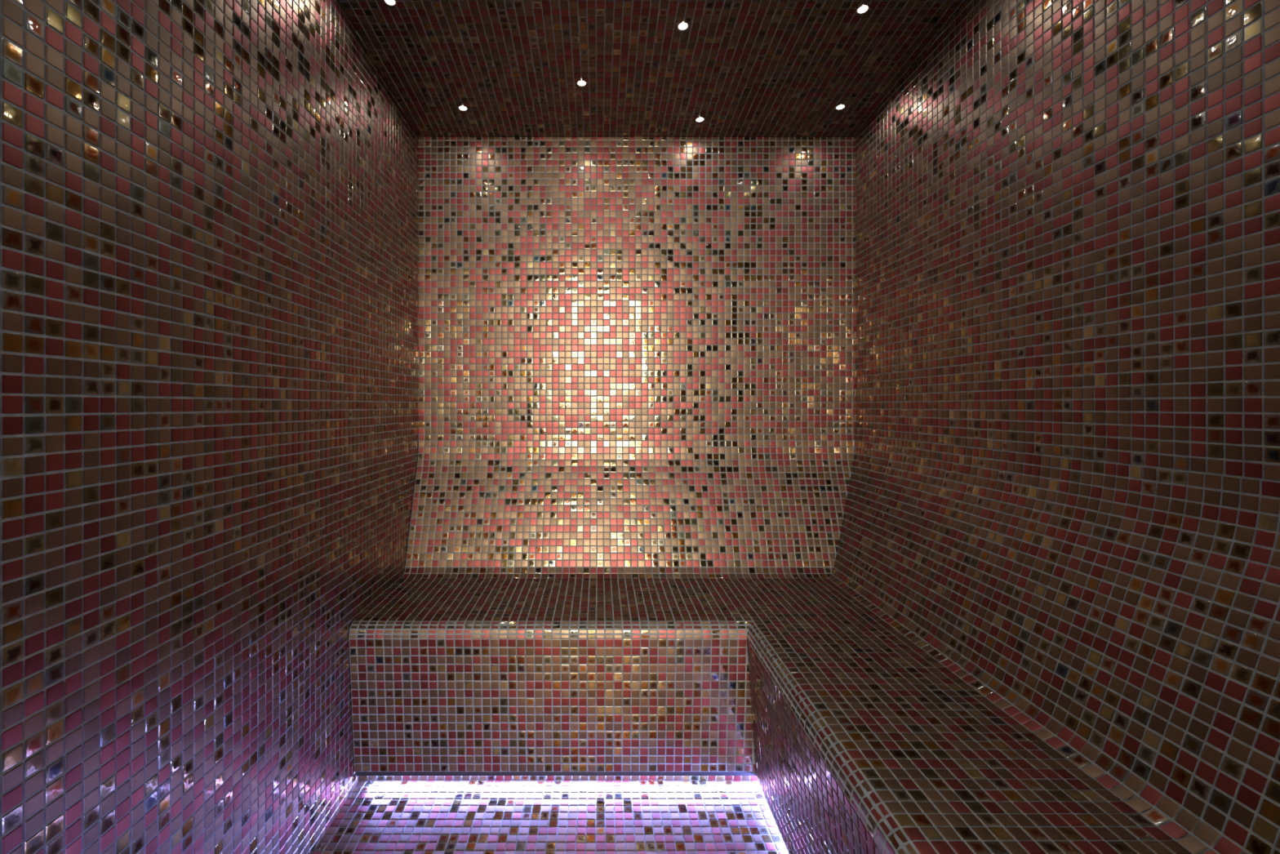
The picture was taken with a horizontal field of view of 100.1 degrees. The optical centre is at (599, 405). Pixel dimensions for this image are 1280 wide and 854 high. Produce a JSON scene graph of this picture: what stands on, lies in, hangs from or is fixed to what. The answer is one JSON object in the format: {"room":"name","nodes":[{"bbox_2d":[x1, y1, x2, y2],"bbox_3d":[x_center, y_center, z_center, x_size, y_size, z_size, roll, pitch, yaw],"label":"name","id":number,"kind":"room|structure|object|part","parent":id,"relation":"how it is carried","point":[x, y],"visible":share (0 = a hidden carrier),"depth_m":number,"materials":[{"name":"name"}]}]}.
{"room":"spa","nodes":[
{"label":"spa","id":0,"kind":"room"},
{"bbox_2d":[0,0,418,853],"bbox_3d":[-0.788,-0.074,0.925,0.092,2.469,2.550,0,0,0],"label":"wall","id":1,"kind":"structure","parent":0,"point":[209,213],"depth_m":0.98,"materials":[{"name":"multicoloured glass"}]},
{"bbox_2d":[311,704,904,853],"bbox_3d":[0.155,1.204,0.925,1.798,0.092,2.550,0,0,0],"label":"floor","id":2,"kind":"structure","parent":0,"point":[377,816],"depth_m":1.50,"materials":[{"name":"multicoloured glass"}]},
{"bbox_2d":[348,434,1279,853],"bbox_3d":[0.155,0.638,0.925,1.791,1.043,2.543,0,0,0],"label":"tiled bench","id":3,"kind":"object","parent":2,"relation":"on","point":[1011,652],"visible":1,"depth_m":1.51,"materials":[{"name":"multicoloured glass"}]},
{"bbox_3d":[-0.134,0.878,1.600,1.213,0.460,0.038,0,0,0],"label":"panel","id":4,"kind":"part","parent":3,"relation":"part of","materials":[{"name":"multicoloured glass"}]},
{"bbox_3d":[0.058,0.647,1.806,1.597,0.004,0.394,0,0,0],"label":"seat","id":5,"kind":"part","parent":3,"relation":"part of","materials":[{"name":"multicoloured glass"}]},
{"bbox_3d":[0.155,0.382,2.100,1.790,0.530,0.194,0,0,0],"label":"backrest","id":6,"kind":"part","parent":3,"relation":"part of","materials":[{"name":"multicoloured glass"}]},
{"bbox_3d":[0.454,0.878,0.636,0.038,0.460,1.965,0,0,0],"label":"panel","id":7,"kind":"part","parent":3,"relation":"part of","materials":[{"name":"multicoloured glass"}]},
{"bbox_3d":[0.660,0.647,0.828,0.394,0.004,2.349,0,0,0],"label":"seat","id":8,"kind":"part","parent":3,"relation":"part of","materials":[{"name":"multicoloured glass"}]},
{"bbox_3d":[0.954,0.382,0.925,0.194,0.530,2.542,0,0,0],"label":"backrest","id":9,"kind":"part","parent":3,"relation":"part of","materials":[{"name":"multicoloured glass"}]},
{"bbox_2d":[339,0,967,137],"bbox_3d":[0.155,-1.251,0.929,1.798,0.296,2.557,0,0,0],"label":"ceiling","id":10,"kind":"structure","parent":0,"point":[748,68],"depth_m":1.76,"materials":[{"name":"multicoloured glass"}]},
{"bbox_2d":[383,0,396,6],"bbox_3d":[-0.597,-1.156,1.527,0.035,0.007,0.035,0,0,6],"label":"recessed light","id":11,"kind":"object","parent":10,"relation":"in","point":[389,2],"visible":1,"depth_m":1.53,"materials":[{"name":"silver metal"}]},
{"bbox_2d":[457,104,467,111],"bbox_3d":[-0.511,-1.117,2.008,0.035,0.007,0.035,0,0,6],"label":"recessed light","id":12,"kind":"object","parent":10,"relation":"in","point":[463,108],"visible":1,"depth_m":2.01,"materials":[{"name":"silver metal"}]},
{"bbox_2d":[576,79,586,86],"bbox_3d":[-0.061,-1.128,1.870,0.035,0.007,0.035,0,0,6],"label":"recessed light","id":13,"kind":"object","parent":10,"relation":"in","point":[581,82],"visible":1,"depth_m":1.87,"materials":[{"name":"silver metal"}]},
{"bbox_2d":[677,20,688,31],"bbox_3d":[0.254,-1.148,1.618,0.035,0.007,0.035,0,0,6],"label":"recessed light","id":14,"kind":"object","parent":10,"relation":"in","point":[683,25],"visible":1,"depth_m":1.62,"materials":[{"name":"silver metal"}]},
{"bbox_2d":[695,116,704,122],"bbox_3d":[0.391,-1.112,2.077,0.035,0.007,0.035,0,0,-6],"label":"recessed light","id":15,"kind":"object","parent":10,"relation":"in","point":[699,119],"visible":1,"depth_m":2.08,"materials":[{"name":"silver metal"}]},
{"bbox_2d":[835,103,845,110],"bbox_3d":[0.903,-1.118,2.001,0.035,0.007,0.035,0,0,6],"label":"recessed light","id":16,"kind":"object","parent":10,"relation":"in","point":[839,107],"visible":1,"depth_m":2.00,"materials":[{"name":"silver metal"}]},
{"bbox_2d":[856,4,869,14],"bbox_3d":[0.767,-1.153,1.556,0.035,0.007,0.035,0,0,-6],"label":"recessed light","id":17,"kind":"object","parent":10,"relation":"in","point":[863,8],"visible":1,"depth_m":1.55,"materials":[{"name":"silver metal"}]},
{"bbox_2d":[854,0,1279,481],"bbox_3d":[1.098,-0.074,0.925,0.092,2.469,2.550,0,0,0],"label":"wall","id":18,"kind":"structure","parent":0,"point":[1067,211],"depth_m":1.17,"materials":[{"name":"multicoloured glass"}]}
]}

